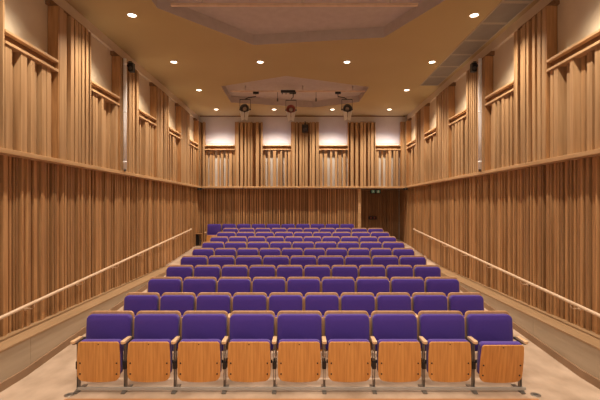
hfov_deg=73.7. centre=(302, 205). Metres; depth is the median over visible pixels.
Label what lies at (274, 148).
bay
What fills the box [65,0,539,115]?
ceiling
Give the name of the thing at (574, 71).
wall panel
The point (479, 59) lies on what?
tube
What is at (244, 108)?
stage light
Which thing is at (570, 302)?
handrail
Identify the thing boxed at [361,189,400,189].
trim
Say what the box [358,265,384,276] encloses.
seat
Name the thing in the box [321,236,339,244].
seat
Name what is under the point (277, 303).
cushion
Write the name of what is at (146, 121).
bay
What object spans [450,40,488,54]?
ceiling vent
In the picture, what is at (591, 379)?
baseboard
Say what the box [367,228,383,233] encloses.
seat
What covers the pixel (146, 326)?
cushion
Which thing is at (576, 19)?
wall
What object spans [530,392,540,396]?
socket
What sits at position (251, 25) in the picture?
ceiling recess
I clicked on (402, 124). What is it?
column
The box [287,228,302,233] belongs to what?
seat
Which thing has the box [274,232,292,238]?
seat
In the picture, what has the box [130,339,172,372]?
seat cushion
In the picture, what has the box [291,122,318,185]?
column
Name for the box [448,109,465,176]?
bay
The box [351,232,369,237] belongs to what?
seat
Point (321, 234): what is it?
seat
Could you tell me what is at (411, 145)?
bay
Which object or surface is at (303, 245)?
seat
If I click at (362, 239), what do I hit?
cushion
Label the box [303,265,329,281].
seat
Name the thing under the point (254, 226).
seat
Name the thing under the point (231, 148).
bay
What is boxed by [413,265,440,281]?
seat
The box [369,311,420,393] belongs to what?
seat
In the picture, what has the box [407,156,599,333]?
panelling
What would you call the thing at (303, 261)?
seat
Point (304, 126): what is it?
wall speaker
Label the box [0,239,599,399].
floor
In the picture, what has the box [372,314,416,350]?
cushion
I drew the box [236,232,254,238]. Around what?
seat
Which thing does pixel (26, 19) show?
wall
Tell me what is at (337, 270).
seat
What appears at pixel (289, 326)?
cushion
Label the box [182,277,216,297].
seat
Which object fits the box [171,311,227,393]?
seat
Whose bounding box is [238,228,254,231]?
seat
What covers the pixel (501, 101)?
bay
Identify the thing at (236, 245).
seat
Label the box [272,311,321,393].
seat
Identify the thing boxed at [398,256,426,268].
seat
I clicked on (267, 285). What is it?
seat
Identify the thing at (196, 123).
column
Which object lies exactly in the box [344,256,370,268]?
seat
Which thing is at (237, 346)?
seat cushion
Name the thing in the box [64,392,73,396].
socket
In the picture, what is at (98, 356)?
seat cushion
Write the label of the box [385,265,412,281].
seat
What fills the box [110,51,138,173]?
column
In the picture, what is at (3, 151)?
trim
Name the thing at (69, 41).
wall panel
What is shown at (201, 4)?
bar
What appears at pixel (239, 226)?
seat
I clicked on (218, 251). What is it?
seat
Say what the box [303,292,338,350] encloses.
seat
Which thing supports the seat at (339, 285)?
on the floor
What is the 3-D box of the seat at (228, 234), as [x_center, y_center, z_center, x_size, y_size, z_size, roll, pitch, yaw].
[-2.201,1.154,11.325,0.561,0.820,0.358,0,0,0]
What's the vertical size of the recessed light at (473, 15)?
0.009 m
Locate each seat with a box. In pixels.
[70,311,133,393]
[120,311,180,393]
[123,292,159,354]
[147,277,181,297]
[159,292,195,316]
[166,265,192,281]
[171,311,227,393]
[180,256,207,268]
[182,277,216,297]
[192,248,213,258]
[193,265,220,280]
[195,292,230,313]
[201,242,223,250]
[204,224,221,241]
[207,256,234,268]
[209,236,227,244]
[214,248,235,258]
[216,232,235,238]
[216,277,250,297]
[217,265,247,281]
[221,311,274,393]
[222,224,235,229]
[222,228,237,233]
[224,242,246,250]
[227,292,266,357]
[228,236,246,243]
[235,256,261,268]
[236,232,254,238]
[236,248,257,256]
[237,224,250,229]
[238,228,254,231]
[246,242,268,250]
[247,236,264,244]
[248,265,274,281]
[251,277,285,297]
[252,224,265,228]
[254,228,270,233]
[255,232,273,238]
[258,248,280,258]
[262,256,288,268]
[265,236,283,244]
[266,224,279,228]
[267,292,302,350]
[269,242,290,250]
[271,228,286,233]
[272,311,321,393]
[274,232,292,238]
[275,265,302,281]
[281,224,294,229]
[281,248,302,258]
[284,236,302,247]
[286,277,319,297]
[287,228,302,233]
[289,256,315,268]
[291,242,313,250]
[293,232,311,238]
[296,224,309,231]
[303,236,320,244]
[303,248,324,258]
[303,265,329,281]
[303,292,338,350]
[304,228,318,233]
[311,224,323,229]
[312,232,330,238]
[314,242,335,250]
[316,256,343,268]
[319,228,334,233]
[320,277,354,297]
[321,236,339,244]
[322,311,370,393]
[325,224,338,229]
[325,248,346,258]
[330,265,357,281]
[331,232,350,238]
[335,228,350,232]
[336,242,358,250]
[339,292,374,350]
[340,224,353,229]
[340,236,358,242]
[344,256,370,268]
[347,248,368,255]
[351,228,366,232]
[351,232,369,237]
[355,277,389,297]
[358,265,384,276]
[359,236,376,244]
[359,242,381,250]
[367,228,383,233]
[369,248,391,258]
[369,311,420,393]
[370,232,389,238]
[371,256,398,268]
[375,292,410,356]
[377,236,396,244]
[382,242,404,250]
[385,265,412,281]
[389,277,423,297]
[392,248,414,258]
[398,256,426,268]
[411,292,447,316]
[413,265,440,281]
[416,311,470,393]
[424,277,459,297]
[447,292,483,316]
[464,311,527,393]
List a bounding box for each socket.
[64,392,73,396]
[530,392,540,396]
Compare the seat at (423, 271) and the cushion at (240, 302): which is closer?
the cushion at (240, 302)
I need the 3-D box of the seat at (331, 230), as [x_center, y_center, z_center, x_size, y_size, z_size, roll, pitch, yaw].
[0.741,1.089,12.175,0.506,0.820,0.358,0,0,0]
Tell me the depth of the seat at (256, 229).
12.25 m
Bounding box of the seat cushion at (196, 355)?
[180,339,221,372]
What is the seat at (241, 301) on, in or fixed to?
on the floor
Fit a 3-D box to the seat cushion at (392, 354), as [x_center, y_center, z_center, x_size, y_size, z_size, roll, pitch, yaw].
[1.065,1.682,4.438,0.468,0.396,0.075,0,0,0]
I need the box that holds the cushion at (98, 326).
[86,314,132,350]
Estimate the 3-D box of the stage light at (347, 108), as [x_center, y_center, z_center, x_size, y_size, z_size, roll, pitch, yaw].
[1.155,-2.769,11.170,0.490,0.838,0.300,0,0,0]
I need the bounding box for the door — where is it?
[361,190,398,238]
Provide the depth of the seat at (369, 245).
9.70 m
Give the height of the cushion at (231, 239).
0.408 m
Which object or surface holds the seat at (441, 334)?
on the floor
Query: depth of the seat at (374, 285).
6.29 m
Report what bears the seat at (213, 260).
on the floor
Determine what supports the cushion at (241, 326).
on the seat at (249, 338)
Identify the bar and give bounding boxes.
[77,387,525,389]
[171,0,417,6]
[230,86,364,91]
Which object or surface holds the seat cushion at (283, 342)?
on the seat at (297, 339)
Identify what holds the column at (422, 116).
attached to the wall at (576, 19)
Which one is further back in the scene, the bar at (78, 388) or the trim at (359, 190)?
the trim at (359, 190)
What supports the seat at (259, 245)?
on the floor
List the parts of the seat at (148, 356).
leg, armrest, seat panel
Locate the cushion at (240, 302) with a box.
[233,295,265,310]
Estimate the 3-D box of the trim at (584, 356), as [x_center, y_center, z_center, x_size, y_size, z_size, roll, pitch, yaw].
[3.530,1.863,4.441,0.370,0.475,11.882,0,0,0]
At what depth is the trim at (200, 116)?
14.05 m
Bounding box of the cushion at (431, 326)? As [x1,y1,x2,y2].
[419,314,464,350]
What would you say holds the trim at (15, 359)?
attached to the wall at (26, 19)
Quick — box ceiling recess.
[152,0,444,44]
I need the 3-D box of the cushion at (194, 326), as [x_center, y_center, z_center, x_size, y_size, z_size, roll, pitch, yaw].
[-1.135,1.461,4.622,0.510,0.408,0.106,0,0,0]
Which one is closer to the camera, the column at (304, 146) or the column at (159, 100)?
the column at (159, 100)
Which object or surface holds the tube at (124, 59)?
on the trim at (3, 151)
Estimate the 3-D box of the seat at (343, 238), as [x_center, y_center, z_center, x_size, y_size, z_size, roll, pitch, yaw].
[1.236,1.219,10.475,0.506,0.820,0.358,0,0,0]
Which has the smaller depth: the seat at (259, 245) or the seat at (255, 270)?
the seat at (255, 270)
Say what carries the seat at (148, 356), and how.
on the floor
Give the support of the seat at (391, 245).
on the floor
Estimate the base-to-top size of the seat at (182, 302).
0.820 m
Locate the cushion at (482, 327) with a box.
[466,314,512,350]
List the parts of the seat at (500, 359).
leg, armrest, seat panel, leg, armrest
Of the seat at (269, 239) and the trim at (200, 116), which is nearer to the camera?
the seat at (269, 239)
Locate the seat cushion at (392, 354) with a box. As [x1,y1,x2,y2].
[377,339,418,370]
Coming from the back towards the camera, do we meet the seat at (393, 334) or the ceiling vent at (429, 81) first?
the ceiling vent at (429, 81)
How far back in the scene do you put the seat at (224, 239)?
10.55 m
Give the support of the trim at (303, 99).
attached to the ceiling
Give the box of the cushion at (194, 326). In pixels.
[182,314,226,350]
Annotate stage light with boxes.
[239,92,258,120]
[285,92,296,120]
[335,92,352,119]
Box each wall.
[5,0,193,140]
[197,116,407,238]
[411,0,599,140]
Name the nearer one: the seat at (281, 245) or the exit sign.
the seat at (281, 245)
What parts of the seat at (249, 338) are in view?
leg, armrest, panel, seat panel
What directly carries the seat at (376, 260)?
on the floor
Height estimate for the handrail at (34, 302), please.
0.746 m
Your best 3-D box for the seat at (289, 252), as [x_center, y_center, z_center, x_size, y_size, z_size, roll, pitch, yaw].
[-0.249,1.349,8.775,0.506,0.820,0.358,0,0,0]
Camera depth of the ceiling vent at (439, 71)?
9.41 m
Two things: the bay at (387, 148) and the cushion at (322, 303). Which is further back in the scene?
the bay at (387, 148)
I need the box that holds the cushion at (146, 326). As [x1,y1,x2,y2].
[134,314,179,350]
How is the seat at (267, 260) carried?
on the floor
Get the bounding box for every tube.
[123,58,126,171]
[478,58,481,171]
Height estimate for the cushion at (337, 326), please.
0.408 m
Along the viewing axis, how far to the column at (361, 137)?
13.94 m
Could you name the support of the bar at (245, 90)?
attached to the trim at (303, 99)
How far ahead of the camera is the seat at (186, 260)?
7.99 m
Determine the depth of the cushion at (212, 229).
13.36 m
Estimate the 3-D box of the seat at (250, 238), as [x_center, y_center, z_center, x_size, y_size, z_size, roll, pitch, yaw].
[-1.239,1.219,10.475,0.506,0.820,0.358,0,0,0]
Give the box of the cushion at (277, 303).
[269,295,301,314]
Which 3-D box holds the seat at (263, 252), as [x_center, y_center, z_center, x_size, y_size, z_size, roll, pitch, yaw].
[-0.744,1.349,8.775,0.506,0.820,0.358,0,0,0]
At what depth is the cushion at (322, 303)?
5.44 m
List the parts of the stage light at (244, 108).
barn door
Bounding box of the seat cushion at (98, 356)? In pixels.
[81,339,122,373]
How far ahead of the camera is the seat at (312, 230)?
12.25 m
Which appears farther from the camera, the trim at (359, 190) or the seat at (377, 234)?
the trim at (359, 190)
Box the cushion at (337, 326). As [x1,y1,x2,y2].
[325,314,368,349]
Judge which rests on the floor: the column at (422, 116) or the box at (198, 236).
the box at (198, 236)
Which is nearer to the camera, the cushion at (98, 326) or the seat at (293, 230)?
the cushion at (98, 326)
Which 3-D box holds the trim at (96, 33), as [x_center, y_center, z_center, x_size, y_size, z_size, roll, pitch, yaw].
[-3.690,-3.090,6.280,0.060,0.160,15.560,0,0,0]
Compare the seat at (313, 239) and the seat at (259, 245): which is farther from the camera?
the seat at (313, 239)
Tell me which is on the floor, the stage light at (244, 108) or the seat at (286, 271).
the seat at (286, 271)
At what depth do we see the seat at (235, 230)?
12.25 m
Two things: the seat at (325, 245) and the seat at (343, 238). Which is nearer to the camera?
the seat at (325, 245)
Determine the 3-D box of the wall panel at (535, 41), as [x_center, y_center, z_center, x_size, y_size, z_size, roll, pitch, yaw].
[3.639,-1.843,6.285,0.158,2.315,1.010,0,0,0]
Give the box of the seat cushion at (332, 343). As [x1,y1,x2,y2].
[328,339,369,347]
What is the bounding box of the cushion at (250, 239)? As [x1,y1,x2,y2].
[248,237,264,241]
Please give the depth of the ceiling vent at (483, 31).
7.26 m
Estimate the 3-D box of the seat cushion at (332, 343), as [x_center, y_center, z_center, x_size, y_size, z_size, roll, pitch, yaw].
[0.515,1.682,4.438,0.468,0.396,0.075,0,0,0]
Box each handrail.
[0,228,191,319]
[413,228,599,317]
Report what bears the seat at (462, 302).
on the floor
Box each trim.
[0,147,200,187]
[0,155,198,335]
[0,266,167,352]
[0,281,148,382]
[11,157,31,330]
[52,0,197,119]
[64,399,538,399]
[199,189,357,241]
[200,116,404,116]
[201,186,403,187]
[221,76,368,106]
[358,189,360,227]
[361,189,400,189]
[400,189,406,243]
[404,148,599,187]
[407,0,552,119]
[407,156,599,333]
[439,266,599,350]
[460,283,599,379]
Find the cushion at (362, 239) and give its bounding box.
[360,237,376,241]
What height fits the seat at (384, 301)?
0.820 m
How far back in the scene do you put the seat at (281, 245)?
9.70 m
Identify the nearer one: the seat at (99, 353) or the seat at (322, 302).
the seat at (99, 353)
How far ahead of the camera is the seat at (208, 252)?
8.84 m
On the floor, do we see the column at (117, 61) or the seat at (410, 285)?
the seat at (410, 285)
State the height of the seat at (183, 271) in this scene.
0.820 m
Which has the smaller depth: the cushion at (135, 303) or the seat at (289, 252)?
the cushion at (135, 303)
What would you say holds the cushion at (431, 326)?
on the seat at (441, 334)
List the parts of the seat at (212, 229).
seat panel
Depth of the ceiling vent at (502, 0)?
6.17 m
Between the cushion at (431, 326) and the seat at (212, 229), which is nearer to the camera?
the cushion at (431, 326)
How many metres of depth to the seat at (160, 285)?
6.29 m
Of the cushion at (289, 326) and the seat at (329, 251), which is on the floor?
the seat at (329, 251)
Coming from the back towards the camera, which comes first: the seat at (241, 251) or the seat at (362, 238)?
the seat at (362, 238)
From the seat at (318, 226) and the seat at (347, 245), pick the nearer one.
the seat at (347, 245)
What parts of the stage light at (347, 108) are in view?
barn door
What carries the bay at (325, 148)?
attached to the wall at (219, 130)
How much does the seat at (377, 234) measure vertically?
0.820 m
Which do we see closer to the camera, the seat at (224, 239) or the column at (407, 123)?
the seat at (224, 239)
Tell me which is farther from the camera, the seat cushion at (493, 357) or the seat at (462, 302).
the seat at (462, 302)
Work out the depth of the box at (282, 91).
11.03 m
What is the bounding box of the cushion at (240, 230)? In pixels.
[239,229,253,231]
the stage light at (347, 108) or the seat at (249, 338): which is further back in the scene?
the stage light at (347, 108)
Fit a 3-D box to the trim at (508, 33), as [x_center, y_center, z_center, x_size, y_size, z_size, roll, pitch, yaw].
[3.690,-3.090,6.280,0.060,0.160,15.560,0,0,0]
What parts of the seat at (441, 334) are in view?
panel, leg, armrest, seat panel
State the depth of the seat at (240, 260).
7.99 m
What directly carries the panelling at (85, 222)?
attached to the wall at (26, 19)
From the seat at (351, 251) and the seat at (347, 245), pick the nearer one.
the seat at (351, 251)
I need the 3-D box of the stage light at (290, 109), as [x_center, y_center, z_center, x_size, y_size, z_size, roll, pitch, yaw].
[-0.320,-2.759,11.170,0.320,0.858,0.300,0,0,0]
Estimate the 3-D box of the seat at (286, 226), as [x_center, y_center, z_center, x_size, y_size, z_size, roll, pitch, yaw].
[-0.503,1.024,13.305,0.506,0.830,0.358,0,0,0]
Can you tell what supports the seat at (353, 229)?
on the floor
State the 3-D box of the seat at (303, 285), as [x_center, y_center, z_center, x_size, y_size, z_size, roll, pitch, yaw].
[-0.002,1.544,6.225,0.561,0.820,0.358,0,0,0]
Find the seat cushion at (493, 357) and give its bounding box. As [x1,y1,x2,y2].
[476,341,521,373]
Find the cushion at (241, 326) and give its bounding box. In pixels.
[229,314,273,349]
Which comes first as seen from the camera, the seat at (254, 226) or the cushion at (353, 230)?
the cushion at (353, 230)
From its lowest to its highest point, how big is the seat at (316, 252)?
0.820 m
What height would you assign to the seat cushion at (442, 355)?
0.396 m
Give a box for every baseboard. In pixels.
[0,273,165,391]
[441,274,599,388]
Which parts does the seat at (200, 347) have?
armrest, leg, panel, seat panel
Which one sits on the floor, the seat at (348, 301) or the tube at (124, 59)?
the seat at (348, 301)
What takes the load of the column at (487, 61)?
attached to the wall at (576, 19)
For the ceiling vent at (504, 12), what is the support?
in the ceiling
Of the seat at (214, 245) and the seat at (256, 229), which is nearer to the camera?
the seat at (214, 245)
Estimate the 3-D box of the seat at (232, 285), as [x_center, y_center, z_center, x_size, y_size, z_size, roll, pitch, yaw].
[-1.101,1.544,6.225,0.561,0.820,0.358,0,0,0]
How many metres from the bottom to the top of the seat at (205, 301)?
0.820 m
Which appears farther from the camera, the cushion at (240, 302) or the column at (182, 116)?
the column at (182, 116)
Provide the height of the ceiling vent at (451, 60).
0.011 m
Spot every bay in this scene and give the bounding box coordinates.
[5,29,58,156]
[91,80,119,169]
[139,109,156,176]
[169,127,180,181]
[190,139,198,184]
[205,145,234,185]
[263,145,290,185]
[319,145,347,185]
[376,145,400,185]
[406,139,414,184]
[424,127,435,181]
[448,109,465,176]
[485,80,513,168]
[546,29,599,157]
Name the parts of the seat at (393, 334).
panel, leg, armrest, seat panel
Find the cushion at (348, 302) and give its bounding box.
[341,295,374,314]
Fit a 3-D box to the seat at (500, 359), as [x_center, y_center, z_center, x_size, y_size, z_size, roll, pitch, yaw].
[2.165,1.640,4.509,0.600,0.820,0.391,0,0,0]
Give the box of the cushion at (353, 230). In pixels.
[352,229,366,231]
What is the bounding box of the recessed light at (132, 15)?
[127,13,136,17]
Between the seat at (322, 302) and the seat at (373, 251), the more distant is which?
the seat at (373, 251)
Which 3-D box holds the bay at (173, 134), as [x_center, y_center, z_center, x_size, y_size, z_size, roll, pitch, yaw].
[-3.633,-1.403,11.185,0.166,1.435,1.042,0,0,0]
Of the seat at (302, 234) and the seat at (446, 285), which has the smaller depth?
the seat at (446, 285)
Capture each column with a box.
[0,0,4,147]
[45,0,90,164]
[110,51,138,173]
[149,82,168,179]
[175,103,189,183]
[193,118,199,185]
[200,122,205,185]
[235,122,262,185]
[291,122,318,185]
[347,122,375,185]
[400,122,404,185]
[405,118,411,185]
[415,103,429,183]
[436,82,455,179]
[466,51,494,173]
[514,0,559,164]
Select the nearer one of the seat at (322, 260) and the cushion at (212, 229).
the seat at (322, 260)
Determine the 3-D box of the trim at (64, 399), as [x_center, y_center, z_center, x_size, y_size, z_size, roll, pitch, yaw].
[-0.010,2.073,3.775,5.020,0.054,0.950,0,0,0]
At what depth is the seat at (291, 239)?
10.55 m
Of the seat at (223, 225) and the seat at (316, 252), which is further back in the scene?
the seat at (223, 225)
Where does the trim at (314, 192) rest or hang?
attached to the wall at (219, 130)
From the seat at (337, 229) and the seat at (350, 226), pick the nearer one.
the seat at (337, 229)
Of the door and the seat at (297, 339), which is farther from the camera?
the door
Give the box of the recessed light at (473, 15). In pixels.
[469,13,479,17]
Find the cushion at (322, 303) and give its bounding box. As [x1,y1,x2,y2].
[305,295,338,314]
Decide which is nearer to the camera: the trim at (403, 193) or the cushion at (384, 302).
the cushion at (384, 302)
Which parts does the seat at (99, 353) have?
armrest, leg, seat panel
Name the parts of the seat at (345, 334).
panel, leg, armrest, seat panel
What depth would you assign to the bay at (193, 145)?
13.10 m
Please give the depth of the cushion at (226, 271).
7.14 m
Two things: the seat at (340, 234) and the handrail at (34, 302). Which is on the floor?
the seat at (340, 234)
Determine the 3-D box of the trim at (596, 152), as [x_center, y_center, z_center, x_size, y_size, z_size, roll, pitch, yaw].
[3.625,-0.655,6.185,0.190,0.060,15.370,0,0,0]
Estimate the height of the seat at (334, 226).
0.830 m
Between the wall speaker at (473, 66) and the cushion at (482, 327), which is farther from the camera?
the wall speaker at (473, 66)
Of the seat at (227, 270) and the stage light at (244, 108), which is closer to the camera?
the seat at (227, 270)
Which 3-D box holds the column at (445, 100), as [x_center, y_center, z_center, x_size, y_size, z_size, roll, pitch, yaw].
[3.639,-1.843,10.205,0.158,2.315,1.010,0,0,0]
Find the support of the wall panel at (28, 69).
attached to the wall at (26, 19)
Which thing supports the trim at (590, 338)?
attached to the wall at (576, 19)
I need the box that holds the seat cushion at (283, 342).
[278,339,319,345]
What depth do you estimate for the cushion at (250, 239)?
10.54 m
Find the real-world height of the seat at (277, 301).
0.820 m
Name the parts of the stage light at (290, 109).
barn door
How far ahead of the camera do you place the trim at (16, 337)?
5.89 m
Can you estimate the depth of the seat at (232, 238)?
10.55 m
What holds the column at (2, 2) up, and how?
attached to the wall at (26, 19)
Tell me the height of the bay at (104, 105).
1.435 m
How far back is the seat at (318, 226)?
13.37 m
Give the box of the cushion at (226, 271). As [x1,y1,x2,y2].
[222,267,246,276]
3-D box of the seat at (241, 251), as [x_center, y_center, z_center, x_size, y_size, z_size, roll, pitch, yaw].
[-1.239,1.349,8.775,0.506,0.820,0.358,0,0,0]
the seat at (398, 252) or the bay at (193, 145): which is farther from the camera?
the bay at (193, 145)
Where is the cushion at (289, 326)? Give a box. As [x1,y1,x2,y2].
[277,314,321,348]
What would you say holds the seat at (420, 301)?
on the floor
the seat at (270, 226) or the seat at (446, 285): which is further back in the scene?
the seat at (270, 226)
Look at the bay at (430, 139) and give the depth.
11.22 m
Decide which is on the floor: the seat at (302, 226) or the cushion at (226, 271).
the seat at (302, 226)
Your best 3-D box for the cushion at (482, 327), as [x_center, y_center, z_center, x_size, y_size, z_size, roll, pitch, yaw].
[2.165,1.461,4.622,0.510,0.408,0.106,0,0,0]
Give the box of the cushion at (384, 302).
[377,295,410,310]
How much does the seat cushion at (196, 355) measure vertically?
0.396 m
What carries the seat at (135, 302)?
on the floor
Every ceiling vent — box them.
[420,77,446,85]
[428,67,458,76]
[438,55,471,66]
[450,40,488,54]
[464,23,507,39]
[481,2,531,22]
[501,0,533,1]
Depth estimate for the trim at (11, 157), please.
5.10 m
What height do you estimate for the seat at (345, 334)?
0.820 m
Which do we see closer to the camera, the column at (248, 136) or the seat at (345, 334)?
the seat at (345, 334)
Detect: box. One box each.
[195,233,202,245]
[281,90,294,93]
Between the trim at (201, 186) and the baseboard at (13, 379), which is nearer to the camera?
the baseboard at (13, 379)
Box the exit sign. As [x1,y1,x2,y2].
[370,190,380,193]
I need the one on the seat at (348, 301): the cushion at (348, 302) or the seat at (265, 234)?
the cushion at (348, 302)
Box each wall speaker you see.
[127,61,134,72]
[302,121,307,132]
[470,61,477,72]
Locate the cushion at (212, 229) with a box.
[207,224,220,234]
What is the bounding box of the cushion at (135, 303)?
[124,295,158,314]
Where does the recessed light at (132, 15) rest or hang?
in the ceiling
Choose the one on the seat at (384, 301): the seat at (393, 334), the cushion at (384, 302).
the cushion at (384, 302)
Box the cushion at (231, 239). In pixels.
[229,237,245,241]
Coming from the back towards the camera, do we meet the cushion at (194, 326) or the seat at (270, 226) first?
the seat at (270, 226)
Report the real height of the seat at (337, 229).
0.820 m
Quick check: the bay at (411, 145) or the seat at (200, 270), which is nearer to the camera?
the seat at (200, 270)
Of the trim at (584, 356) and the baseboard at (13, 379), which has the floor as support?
the baseboard at (13, 379)
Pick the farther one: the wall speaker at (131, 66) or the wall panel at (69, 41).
the wall speaker at (131, 66)
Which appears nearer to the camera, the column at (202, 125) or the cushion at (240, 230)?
the cushion at (240, 230)
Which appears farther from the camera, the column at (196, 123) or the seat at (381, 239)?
the column at (196, 123)
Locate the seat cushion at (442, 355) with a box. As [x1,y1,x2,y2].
[426,339,467,371]
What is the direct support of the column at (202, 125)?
attached to the wall at (219, 130)
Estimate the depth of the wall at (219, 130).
14.06 m
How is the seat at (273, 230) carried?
on the floor
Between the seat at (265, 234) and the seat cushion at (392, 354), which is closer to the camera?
the seat cushion at (392, 354)
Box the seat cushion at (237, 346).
[230,339,270,353]

